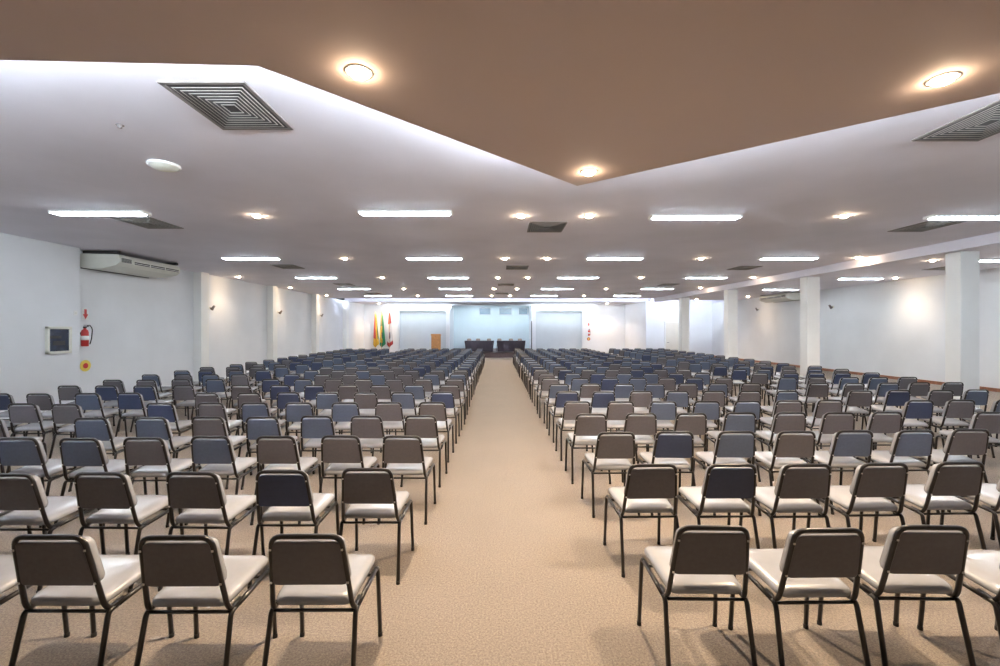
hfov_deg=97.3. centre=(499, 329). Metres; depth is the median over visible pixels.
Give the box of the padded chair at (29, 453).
[0,437,83,527]
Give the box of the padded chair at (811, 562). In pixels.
[728,527,870,665]
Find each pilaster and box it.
[193,272,208,383]
[267,286,276,368]
[311,294,318,352]
[343,300,348,348]
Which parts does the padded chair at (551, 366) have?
panel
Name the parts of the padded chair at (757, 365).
panel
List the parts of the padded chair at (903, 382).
frame, panel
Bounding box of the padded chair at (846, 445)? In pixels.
[800,430,872,514]
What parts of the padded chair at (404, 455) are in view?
backrest, panel, frame, seat, seat frame, leg, leg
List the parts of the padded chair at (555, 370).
panel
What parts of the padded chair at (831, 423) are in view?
seat, backrest, frame, panel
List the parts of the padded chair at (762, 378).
frame, panel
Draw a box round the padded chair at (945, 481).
[872,461,986,549]
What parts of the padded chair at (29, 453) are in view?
panel, backrest, frame, seat, leg, leg, seat frame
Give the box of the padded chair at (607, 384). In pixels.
[600,378,618,390]
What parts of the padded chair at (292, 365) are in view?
panel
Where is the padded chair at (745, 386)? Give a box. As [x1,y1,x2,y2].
[726,383,764,427]
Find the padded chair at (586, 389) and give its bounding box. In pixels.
[579,383,600,403]
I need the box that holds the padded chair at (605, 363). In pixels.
[602,361,613,365]
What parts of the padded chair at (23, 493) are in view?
panel, backrest, frame, seat, seat frame, leg, leg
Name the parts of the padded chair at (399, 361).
panel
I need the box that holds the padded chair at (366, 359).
[363,358,373,361]
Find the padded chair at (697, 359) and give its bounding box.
[692,357,703,376]
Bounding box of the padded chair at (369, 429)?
[351,415,387,467]
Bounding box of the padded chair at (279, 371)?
[275,367,290,386]
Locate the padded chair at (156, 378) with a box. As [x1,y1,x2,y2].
[142,374,176,403]
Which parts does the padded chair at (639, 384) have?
panel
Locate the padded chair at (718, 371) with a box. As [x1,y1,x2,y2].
[704,366,728,392]
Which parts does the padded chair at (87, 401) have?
panel, backrest, frame, seat, leg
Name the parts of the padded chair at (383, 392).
frame, panel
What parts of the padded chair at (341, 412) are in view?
seat, panel, frame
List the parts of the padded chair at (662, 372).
panel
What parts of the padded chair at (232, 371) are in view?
panel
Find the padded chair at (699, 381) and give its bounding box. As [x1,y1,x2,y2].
[683,377,703,408]
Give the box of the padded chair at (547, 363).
[545,361,556,370]
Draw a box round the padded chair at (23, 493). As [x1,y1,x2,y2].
[0,473,105,592]
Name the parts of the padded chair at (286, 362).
panel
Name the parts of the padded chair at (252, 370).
panel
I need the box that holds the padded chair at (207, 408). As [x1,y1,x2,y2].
[197,402,248,453]
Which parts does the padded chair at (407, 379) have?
panel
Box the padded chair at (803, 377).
[799,366,821,379]
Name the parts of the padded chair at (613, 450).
leg, leg, seat frame, seat, frame, backrest, panel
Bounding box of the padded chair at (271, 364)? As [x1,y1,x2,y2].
[268,362,280,375]
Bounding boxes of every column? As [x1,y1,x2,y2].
[679,297,688,351]
[724,290,737,371]
[800,277,819,379]
[945,251,979,412]
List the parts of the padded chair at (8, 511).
seat frame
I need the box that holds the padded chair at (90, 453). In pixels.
[54,438,146,525]
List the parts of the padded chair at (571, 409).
leg, leg, seat, frame, panel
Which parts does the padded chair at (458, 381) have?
panel, frame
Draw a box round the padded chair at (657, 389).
[644,383,666,428]
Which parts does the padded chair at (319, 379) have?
panel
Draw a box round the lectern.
[431,334,440,349]
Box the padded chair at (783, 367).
[770,366,795,389]
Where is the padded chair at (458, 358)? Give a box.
[451,357,460,367]
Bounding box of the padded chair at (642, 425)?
[616,413,656,482]
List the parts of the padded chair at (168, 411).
panel, frame, seat, seat frame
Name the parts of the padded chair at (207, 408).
panel, backrest, frame, seat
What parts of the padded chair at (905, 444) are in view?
seat frame, seat, backrest, frame, panel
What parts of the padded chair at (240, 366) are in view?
panel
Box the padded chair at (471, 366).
[460,364,475,389]
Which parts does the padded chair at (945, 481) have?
leg, leg, leg, seat frame, seat, frame, backrest, panel, leg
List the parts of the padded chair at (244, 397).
panel, frame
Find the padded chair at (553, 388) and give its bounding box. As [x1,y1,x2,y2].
[544,384,571,428]
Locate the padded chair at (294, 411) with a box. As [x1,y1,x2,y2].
[285,402,316,456]
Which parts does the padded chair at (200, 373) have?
panel, frame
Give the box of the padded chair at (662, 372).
[653,369,667,398]
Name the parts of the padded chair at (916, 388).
seat, panel, frame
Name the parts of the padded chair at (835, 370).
panel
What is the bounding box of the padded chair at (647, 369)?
[640,366,652,372]
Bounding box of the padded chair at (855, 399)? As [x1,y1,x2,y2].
[842,390,872,429]
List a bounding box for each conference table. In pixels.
[465,341,493,350]
[497,341,525,351]
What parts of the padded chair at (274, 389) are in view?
panel, frame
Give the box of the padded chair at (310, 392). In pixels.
[304,385,325,407]
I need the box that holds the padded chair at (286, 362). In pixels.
[280,360,295,381]
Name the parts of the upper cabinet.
glass pane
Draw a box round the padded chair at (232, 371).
[226,370,255,403]
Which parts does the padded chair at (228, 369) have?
panel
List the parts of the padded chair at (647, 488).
leg, leg, seat, seat frame, frame, backrest, panel, leg, leg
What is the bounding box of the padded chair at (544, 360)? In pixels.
[542,359,552,366]
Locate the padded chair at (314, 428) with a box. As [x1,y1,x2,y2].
[300,415,343,473]
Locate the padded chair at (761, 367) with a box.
[749,366,773,392]
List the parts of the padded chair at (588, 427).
leg, leg, seat frame, seat, frame, panel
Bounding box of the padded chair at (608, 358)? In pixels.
[606,357,615,360]
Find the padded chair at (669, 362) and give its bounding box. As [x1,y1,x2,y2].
[665,359,676,369]
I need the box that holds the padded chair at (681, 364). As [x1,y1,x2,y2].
[676,361,689,371]
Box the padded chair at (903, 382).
[878,377,917,413]
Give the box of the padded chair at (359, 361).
[354,359,365,363]
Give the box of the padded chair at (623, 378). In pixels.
[616,373,631,383]
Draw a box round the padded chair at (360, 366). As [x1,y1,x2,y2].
[355,364,367,369]
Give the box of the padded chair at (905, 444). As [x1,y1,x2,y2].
[853,430,939,513]
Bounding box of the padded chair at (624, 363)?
[621,361,632,365]
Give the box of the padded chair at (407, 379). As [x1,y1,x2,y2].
[396,374,418,406]
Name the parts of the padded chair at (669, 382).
panel, frame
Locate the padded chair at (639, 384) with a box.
[628,378,648,409]
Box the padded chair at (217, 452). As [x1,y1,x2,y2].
[185,436,261,524]
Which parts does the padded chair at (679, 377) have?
panel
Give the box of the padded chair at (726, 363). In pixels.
[718,361,728,376]
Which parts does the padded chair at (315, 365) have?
panel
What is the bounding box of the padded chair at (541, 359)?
[539,357,549,365]
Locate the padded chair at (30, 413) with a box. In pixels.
[8,403,72,441]
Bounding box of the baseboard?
[714,355,999,391]
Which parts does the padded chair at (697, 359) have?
panel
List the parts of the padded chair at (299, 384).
panel, frame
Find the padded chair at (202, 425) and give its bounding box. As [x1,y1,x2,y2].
[190,416,251,488]
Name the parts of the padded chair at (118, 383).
panel, frame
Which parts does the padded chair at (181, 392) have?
frame, panel, seat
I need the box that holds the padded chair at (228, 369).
[226,367,250,384]
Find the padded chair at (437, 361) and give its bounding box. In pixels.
[429,359,439,366]
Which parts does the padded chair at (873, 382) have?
frame, panel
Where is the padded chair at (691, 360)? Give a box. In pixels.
[685,359,695,372]
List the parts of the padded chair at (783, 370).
panel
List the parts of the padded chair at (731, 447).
leg, seat frame, seat, backrest, frame, panel, leg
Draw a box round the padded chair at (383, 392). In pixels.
[370,385,392,430]
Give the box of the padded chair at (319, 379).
[313,374,340,406]
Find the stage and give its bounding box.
[449,348,557,357]
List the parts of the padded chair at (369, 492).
leg, leg, panel, frame, seat, seat frame, leg, leg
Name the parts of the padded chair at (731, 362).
panel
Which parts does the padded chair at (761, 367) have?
panel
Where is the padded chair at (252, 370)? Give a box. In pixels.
[249,367,264,395]
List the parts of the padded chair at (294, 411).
seat, panel, frame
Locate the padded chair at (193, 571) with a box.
[134,535,277,665]
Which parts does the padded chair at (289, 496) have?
leg, leg, panel, backrest, frame, seat frame, seat, leg, leg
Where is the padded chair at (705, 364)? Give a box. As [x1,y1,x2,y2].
[691,361,709,376]
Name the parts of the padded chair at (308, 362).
panel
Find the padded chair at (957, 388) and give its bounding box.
[917,382,965,420]
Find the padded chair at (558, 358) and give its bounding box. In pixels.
[556,357,565,363]
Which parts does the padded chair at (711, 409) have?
frame, panel, seat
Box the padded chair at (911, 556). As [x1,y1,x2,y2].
[817,524,975,665]
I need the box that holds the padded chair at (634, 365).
[630,363,642,368]
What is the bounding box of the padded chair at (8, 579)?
[0,555,69,637]
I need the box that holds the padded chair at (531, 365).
[526,363,540,391]
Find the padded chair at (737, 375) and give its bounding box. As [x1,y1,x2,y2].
[729,369,746,400]
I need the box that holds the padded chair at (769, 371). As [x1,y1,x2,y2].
[747,369,773,400]
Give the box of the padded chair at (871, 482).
[806,462,907,530]
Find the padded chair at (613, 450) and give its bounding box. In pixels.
[581,432,639,517]
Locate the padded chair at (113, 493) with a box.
[74,472,183,592]
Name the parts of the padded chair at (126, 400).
leg, panel, frame, backrest, seat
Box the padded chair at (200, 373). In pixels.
[198,371,226,392]
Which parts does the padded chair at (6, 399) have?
seat, panel, frame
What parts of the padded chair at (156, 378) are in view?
panel, frame, seat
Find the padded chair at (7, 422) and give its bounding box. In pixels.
[5,421,25,435]
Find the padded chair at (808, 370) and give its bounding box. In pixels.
[798,369,822,383]
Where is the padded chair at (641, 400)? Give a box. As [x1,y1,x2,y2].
[618,391,654,440]
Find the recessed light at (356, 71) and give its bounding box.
[344,64,372,79]
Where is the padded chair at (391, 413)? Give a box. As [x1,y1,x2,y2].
[372,402,404,455]
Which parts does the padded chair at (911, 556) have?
leg, leg, leg, seat frame, seat, frame, backrest, panel, leg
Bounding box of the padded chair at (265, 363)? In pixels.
[263,360,282,381]
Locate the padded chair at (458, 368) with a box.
[457,367,473,396]
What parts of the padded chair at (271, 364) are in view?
panel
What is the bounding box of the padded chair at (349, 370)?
[345,367,358,373]
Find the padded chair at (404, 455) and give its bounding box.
[377,435,435,524]
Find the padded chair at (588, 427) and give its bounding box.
[565,414,610,483]
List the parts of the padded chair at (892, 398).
leg, seat, backrest, frame, panel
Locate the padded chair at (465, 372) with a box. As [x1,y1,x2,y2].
[453,370,471,399]
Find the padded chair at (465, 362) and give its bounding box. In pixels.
[462,361,476,387]
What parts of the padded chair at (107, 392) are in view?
panel, frame, seat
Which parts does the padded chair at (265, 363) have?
panel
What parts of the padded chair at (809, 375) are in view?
panel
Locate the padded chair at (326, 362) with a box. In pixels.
[322,359,333,366]
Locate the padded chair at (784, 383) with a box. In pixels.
[763,377,796,410]
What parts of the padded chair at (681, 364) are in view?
panel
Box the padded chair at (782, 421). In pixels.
[749,412,807,480]
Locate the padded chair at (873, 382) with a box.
[864,377,887,413]
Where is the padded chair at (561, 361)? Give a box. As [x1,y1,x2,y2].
[559,359,569,365]
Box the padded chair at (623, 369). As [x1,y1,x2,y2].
[619,366,631,372]
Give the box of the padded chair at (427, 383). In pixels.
[414,379,434,406]
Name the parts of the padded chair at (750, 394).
seat, frame, panel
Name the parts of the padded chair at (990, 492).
leg, seat frame, seat, frame, leg, leg, backrest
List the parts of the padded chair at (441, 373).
panel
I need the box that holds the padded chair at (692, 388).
[677,383,697,409]
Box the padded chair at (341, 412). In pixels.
[331,402,371,452]
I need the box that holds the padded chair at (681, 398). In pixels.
[663,391,688,429]
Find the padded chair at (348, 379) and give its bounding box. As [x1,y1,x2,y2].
[340,374,358,401]
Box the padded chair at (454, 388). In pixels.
[439,384,464,429]
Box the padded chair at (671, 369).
[663,366,675,373]
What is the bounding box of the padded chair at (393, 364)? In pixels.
[385,361,397,367]
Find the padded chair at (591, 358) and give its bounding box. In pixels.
[589,357,598,361]
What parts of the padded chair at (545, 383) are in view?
leg, seat, frame, panel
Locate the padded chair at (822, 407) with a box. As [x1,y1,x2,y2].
[806,400,842,448]
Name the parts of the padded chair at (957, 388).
frame, panel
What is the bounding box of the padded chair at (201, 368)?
[200,367,225,384]
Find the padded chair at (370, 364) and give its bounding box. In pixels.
[365,362,376,366]
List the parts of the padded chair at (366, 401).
panel, frame, seat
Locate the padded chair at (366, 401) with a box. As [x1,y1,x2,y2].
[354,392,387,434]
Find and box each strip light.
[48,210,150,215]
[221,257,281,259]
[294,277,337,278]
[337,288,370,288]
[358,210,452,215]
[406,257,462,259]
[427,277,468,278]
[439,288,471,288]
[541,288,573,288]
[557,277,598,278]
[586,257,643,259]
[640,288,673,288]
[648,214,742,219]
[684,277,727,278]
[758,257,818,259]
[761,289,797,289]
[836,278,883,279]
[923,214,999,219]
[980,259,999,261]
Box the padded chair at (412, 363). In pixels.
[405,361,416,369]
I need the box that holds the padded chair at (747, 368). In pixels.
[728,366,750,395]
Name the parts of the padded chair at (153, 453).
panel, frame, backrest, leg, seat, seat frame, leg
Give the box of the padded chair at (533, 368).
[528,366,546,396]
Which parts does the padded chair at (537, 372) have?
frame, panel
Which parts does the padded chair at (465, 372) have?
panel, frame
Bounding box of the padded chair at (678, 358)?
[677,357,686,365]
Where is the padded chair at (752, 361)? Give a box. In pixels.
[742,359,754,381]
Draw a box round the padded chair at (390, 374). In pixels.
[380,370,395,378]
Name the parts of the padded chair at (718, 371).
panel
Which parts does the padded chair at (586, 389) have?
seat, panel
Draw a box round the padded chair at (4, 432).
[0,419,47,472]
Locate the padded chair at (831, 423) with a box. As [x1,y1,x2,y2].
[810,412,855,468]
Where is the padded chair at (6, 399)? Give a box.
[0,393,42,436]
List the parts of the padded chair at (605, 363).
panel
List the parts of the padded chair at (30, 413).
panel, backrest, frame, seat, seat frame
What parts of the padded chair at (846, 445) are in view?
seat frame, leg, seat, leg, backrest, frame, panel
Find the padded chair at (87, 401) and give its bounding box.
[73,393,127,437]
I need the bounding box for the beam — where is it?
[654,232,999,301]
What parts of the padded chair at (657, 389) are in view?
frame, panel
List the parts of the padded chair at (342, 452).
leg, leg, panel, frame, backrest, seat, seat frame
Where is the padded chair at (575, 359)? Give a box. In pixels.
[572,357,582,363]
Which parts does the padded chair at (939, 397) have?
seat, frame, panel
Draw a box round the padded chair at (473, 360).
[465,359,478,381]
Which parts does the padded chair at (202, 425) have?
panel, frame, seat, seat frame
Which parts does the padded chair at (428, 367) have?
panel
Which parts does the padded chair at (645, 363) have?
panel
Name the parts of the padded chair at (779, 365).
panel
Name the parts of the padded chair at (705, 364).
panel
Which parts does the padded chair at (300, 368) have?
panel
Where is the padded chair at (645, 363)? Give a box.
[639,361,650,365]
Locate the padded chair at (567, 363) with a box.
[564,361,575,368]
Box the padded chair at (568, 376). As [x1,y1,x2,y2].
[564,373,580,389]
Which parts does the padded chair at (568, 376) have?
panel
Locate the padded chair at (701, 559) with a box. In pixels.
[637,525,757,665]
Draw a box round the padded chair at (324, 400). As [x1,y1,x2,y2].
[316,392,342,433]
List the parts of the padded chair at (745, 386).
frame, panel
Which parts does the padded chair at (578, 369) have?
panel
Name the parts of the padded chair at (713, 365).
panel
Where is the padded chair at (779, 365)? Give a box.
[766,363,790,390]
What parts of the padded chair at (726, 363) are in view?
panel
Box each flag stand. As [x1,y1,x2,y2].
[373,312,378,346]
[380,312,385,348]
[387,312,392,346]
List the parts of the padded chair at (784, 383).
seat, frame, panel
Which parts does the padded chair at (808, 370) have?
panel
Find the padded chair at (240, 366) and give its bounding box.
[228,364,252,389]
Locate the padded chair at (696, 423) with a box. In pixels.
[673,413,708,465]
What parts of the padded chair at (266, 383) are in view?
panel, frame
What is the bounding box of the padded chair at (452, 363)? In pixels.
[443,361,454,370]
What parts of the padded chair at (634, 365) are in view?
panel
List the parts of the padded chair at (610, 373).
panel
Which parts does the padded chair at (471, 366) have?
panel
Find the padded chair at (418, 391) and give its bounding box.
[401,385,429,430]
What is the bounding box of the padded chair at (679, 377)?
[665,373,685,408]
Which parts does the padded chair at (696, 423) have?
backrest, panel, frame, seat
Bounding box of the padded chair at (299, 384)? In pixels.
[294,379,315,411]
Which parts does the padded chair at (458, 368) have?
panel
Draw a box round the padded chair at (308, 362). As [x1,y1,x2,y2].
[302,360,318,370]
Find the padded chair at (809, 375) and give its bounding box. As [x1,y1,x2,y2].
[798,373,824,407]
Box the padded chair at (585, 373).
[581,369,595,379]
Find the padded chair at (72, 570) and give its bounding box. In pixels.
[8,534,173,665]
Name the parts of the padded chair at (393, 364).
panel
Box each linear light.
[387,304,451,307]
[531,304,591,307]
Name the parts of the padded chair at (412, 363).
panel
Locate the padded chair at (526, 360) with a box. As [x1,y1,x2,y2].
[522,359,535,383]
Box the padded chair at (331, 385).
[323,379,344,409]
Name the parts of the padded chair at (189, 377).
panel, frame, seat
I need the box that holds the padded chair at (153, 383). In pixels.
[134,380,173,420]
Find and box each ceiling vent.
[110,217,183,228]
[157,81,293,129]
[270,264,304,268]
[333,283,355,285]
[498,284,513,285]
[506,265,528,269]
[527,222,567,231]
[657,284,677,285]
[727,266,761,269]
[887,221,965,231]
[911,99,999,140]
[924,267,944,269]
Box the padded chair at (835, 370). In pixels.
[826,369,848,396]
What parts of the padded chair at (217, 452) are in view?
panel, frame, seat, backrest, leg, seat frame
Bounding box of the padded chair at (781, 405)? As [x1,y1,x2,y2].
[756,400,802,449]
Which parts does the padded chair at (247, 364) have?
panel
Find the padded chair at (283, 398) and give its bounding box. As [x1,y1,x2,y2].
[277,392,314,435]
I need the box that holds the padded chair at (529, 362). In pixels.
[524,361,537,387]
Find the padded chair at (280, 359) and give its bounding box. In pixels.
[277,358,287,363]
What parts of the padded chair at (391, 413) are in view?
panel, frame, seat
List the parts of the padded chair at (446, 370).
panel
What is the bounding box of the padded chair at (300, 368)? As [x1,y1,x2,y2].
[296,364,308,378]
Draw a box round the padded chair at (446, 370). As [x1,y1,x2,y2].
[435,367,449,391]
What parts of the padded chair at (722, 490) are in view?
leg, leg, seat, seat frame, frame, backrest, leg, panel, leg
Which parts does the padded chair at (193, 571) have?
leg, panel, backrest, frame, leg, seat frame, seat, leg, leg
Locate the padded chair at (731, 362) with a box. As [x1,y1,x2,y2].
[724,359,734,371]
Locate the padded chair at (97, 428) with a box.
[68,418,143,491]
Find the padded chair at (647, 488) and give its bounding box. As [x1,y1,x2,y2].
[603,464,678,577]
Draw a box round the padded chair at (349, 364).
[345,362,356,366]
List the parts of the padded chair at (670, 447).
seat frame, seat, frame, panel, leg, leg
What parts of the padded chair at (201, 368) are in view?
panel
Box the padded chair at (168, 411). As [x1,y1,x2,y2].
[146,403,191,457]
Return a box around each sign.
[80,360,90,371]
[82,308,88,319]
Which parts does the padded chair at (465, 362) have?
panel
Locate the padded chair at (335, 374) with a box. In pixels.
[331,370,345,378]
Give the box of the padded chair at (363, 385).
[354,379,372,391]
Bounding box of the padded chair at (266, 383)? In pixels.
[262,379,282,418]
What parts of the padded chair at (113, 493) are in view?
leg, panel, frame, backrest, seat, leg, seat frame, leg, leg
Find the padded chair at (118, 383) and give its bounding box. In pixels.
[100,380,125,420]
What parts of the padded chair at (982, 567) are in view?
leg, seat frame, seat, frame, leg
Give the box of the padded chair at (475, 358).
[467,357,478,380]
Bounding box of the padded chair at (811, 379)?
[794,377,825,415]
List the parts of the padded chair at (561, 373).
panel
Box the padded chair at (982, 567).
[917,550,999,639]
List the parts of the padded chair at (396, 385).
panel, frame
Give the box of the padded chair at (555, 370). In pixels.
[553,366,566,377]
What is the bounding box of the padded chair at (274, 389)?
[270,385,302,430]
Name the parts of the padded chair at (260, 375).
panel, frame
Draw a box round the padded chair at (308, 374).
[304,370,318,400]
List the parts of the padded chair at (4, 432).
frame, backrest, seat, leg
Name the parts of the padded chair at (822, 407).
seat, frame, backrest, panel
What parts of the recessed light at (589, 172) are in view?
bulb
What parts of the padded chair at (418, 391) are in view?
panel, frame, seat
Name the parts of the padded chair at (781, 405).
seat, frame, backrest, panel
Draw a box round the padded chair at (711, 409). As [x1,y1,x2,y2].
[690,401,719,459]
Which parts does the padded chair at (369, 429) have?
panel, frame, seat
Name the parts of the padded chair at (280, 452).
leg, panel, frame, seat, seat frame, leg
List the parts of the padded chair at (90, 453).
leg, panel, frame, seat, backrest, seat frame, leg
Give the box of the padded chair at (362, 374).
[355,370,369,378]
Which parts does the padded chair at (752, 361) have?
panel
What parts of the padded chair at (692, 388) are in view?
frame, panel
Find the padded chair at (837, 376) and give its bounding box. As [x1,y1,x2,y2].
[818,373,850,398]
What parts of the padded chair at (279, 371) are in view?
panel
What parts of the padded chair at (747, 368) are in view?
panel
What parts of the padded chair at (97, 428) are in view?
leg, panel, backrest, frame, seat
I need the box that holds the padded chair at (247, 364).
[245,362,256,378]
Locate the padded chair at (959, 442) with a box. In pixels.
[910,429,992,511]
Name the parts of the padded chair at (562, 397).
leg, seat, frame, panel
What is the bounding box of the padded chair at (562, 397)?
[548,391,578,442]
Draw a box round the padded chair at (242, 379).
[229,374,259,407]
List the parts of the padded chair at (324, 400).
seat, panel, frame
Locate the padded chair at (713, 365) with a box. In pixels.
[705,363,723,376]
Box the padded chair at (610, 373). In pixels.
[605,369,619,377]
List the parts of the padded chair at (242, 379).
panel, frame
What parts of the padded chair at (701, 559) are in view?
leg, leg, seat, seat frame, frame, backrest, panel, leg, leg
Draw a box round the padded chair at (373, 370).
[367,367,380,373]
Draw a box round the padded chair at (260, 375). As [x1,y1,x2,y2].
[254,370,272,403]
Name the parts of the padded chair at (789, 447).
seat frame, leg, seat, frame, backrest, panel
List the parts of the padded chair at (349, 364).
panel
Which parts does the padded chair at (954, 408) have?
leg, seat frame, seat, frame, backrest, panel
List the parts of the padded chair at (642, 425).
seat, panel, frame, seat frame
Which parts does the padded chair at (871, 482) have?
leg, leg, seat frame, leg, seat, frame, backrest, panel, leg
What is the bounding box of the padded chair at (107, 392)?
[94,385,121,431]
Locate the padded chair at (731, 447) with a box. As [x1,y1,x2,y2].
[691,431,760,515]
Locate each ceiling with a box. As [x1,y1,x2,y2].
[0,0,999,185]
[0,60,999,303]
[648,246,999,302]
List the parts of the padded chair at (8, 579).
seat, seat frame, leg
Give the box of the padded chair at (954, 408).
[915,399,979,457]
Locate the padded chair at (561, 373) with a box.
[558,369,572,383]
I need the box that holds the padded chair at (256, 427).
[241,416,299,489]
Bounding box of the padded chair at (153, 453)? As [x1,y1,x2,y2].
[117,437,201,527]
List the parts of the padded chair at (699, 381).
panel, frame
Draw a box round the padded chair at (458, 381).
[445,378,467,418]
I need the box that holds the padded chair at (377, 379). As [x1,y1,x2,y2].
[369,374,385,384]
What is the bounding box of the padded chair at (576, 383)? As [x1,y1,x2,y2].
[569,378,590,404]
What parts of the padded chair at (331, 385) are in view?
panel, frame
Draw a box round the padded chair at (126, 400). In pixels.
[115,392,146,436]
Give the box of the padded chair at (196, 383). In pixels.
[171,370,201,403]
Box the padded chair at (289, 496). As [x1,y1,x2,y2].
[248,470,339,588]
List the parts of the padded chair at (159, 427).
panel, backrest, frame, seat, seat frame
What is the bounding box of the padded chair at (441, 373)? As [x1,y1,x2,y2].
[428,370,445,398]
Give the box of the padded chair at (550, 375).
[534,373,554,409]
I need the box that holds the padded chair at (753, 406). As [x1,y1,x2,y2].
[714,400,763,450]
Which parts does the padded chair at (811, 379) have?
seat, frame, panel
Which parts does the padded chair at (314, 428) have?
panel, frame, seat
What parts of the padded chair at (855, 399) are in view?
seat, frame, panel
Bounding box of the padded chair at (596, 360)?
[595,359,604,363]
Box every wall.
[0,232,79,418]
[80,250,363,392]
[364,301,711,353]
[454,306,528,347]
[582,304,624,353]
[712,268,999,388]
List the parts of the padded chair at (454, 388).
panel, frame, seat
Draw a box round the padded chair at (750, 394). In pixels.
[720,390,764,440]
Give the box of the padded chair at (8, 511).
[0,510,31,533]
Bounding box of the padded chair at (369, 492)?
[339,468,413,584]
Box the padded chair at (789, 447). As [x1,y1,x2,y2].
[747,431,819,515]
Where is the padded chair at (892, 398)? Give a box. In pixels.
[861,390,911,434]
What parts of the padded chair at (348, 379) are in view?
panel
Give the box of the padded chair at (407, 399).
[389,392,418,434]
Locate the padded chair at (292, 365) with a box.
[289,362,300,373]
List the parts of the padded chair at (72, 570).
leg, panel, backrest, frame, seat frame, seat, leg, leg, leg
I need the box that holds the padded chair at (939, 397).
[902,390,954,432]
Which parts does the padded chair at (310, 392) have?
seat, panel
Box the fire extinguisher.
[80,325,92,345]
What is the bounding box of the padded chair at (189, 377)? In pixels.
[175,374,204,407]
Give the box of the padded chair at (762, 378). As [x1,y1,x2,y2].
[750,373,769,405]
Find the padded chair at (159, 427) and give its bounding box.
[132,417,200,483]
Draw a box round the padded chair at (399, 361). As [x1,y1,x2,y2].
[392,359,403,364]
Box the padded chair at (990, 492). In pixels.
[939,479,999,547]
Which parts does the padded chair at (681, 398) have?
frame, panel, seat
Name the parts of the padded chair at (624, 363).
panel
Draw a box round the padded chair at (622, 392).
[612,384,633,428]
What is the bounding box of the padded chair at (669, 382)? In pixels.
[648,377,677,414]
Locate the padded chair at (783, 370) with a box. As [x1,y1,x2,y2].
[769,369,796,398]
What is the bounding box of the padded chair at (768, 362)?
[751,361,770,384]
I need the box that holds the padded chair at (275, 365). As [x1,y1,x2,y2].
[274,364,286,378]
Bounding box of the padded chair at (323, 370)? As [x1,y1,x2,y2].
[320,367,332,375]
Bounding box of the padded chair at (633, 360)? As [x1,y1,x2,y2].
[630,359,640,362]
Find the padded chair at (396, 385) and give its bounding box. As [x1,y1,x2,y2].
[385,379,404,418]
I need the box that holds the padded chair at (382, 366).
[377,364,389,369]
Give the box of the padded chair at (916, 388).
[907,382,932,424]
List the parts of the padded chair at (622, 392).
seat, frame, panel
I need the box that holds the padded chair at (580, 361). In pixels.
[577,359,587,364]
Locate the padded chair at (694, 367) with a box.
[688,363,701,375]
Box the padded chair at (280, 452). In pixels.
[250,436,321,524]
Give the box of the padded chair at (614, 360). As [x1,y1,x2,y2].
[613,359,622,363]
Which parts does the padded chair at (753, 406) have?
frame, panel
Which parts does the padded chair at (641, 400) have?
panel, frame, seat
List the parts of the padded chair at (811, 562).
leg, leg, seat, seat frame, leg, frame, backrest, panel, leg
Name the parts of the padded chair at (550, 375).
frame, panel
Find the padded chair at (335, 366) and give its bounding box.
[332,364,344,369]
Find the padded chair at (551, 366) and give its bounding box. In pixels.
[548,364,561,374]
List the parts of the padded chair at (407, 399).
panel, frame, seat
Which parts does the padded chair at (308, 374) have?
panel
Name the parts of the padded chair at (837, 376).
seat, frame, panel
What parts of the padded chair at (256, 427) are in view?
leg, panel, frame, seat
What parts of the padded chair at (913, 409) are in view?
seat, seat frame, frame, panel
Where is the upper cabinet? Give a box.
[45,327,71,353]
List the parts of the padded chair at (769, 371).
panel, frame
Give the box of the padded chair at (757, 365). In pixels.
[745,363,768,389]
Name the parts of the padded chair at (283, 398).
panel, frame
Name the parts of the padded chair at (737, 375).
seat, panel, frame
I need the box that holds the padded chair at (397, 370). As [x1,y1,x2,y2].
[390,367,403,377]
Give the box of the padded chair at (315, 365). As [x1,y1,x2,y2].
[311,362,323,373]
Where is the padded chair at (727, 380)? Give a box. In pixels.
[705,377,733,404]
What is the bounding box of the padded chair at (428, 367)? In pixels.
[418,364,430,373]
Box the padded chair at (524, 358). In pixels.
[521,357,532,378]
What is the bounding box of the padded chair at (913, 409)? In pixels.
[875,400,934,449]
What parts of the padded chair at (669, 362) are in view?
panel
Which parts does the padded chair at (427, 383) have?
panel, frame, seat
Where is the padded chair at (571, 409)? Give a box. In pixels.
[555,401,593,460]
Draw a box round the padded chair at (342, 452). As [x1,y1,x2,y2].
[316,435,379,524]
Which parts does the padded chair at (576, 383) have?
panel, frame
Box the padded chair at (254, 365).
[251,364,273,392]
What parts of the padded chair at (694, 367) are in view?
panel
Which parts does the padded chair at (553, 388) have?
leg, seat, frame, panel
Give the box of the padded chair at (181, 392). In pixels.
[173,385,197,419]
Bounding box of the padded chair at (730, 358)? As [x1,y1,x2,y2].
[727,357,738,376]
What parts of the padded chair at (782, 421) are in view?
seat frame, seat, leg, frame, backrest, panel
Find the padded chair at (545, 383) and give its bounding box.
[537,378,561,417]
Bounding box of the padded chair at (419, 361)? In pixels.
[411,359,422,366]
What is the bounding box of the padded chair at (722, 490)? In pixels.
[673,463,759,548]
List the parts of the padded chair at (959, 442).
seat frame, seat, frame, backrest, panel, leg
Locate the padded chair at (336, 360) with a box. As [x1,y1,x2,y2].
[332,358,342,363]
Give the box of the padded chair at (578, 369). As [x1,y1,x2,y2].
[574,366,587,373]
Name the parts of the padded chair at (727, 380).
panel, frame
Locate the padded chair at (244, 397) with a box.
[235,393,278,434]
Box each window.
[479,308,490,314]
[499,308,511,314]
[519,308,527,314]
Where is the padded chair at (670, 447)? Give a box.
[637,431,698,515]
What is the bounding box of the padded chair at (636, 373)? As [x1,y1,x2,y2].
[630,369,643,377]
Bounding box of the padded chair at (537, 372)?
[530,369,548,402]
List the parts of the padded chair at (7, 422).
seat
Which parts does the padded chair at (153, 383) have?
panel, frame, seat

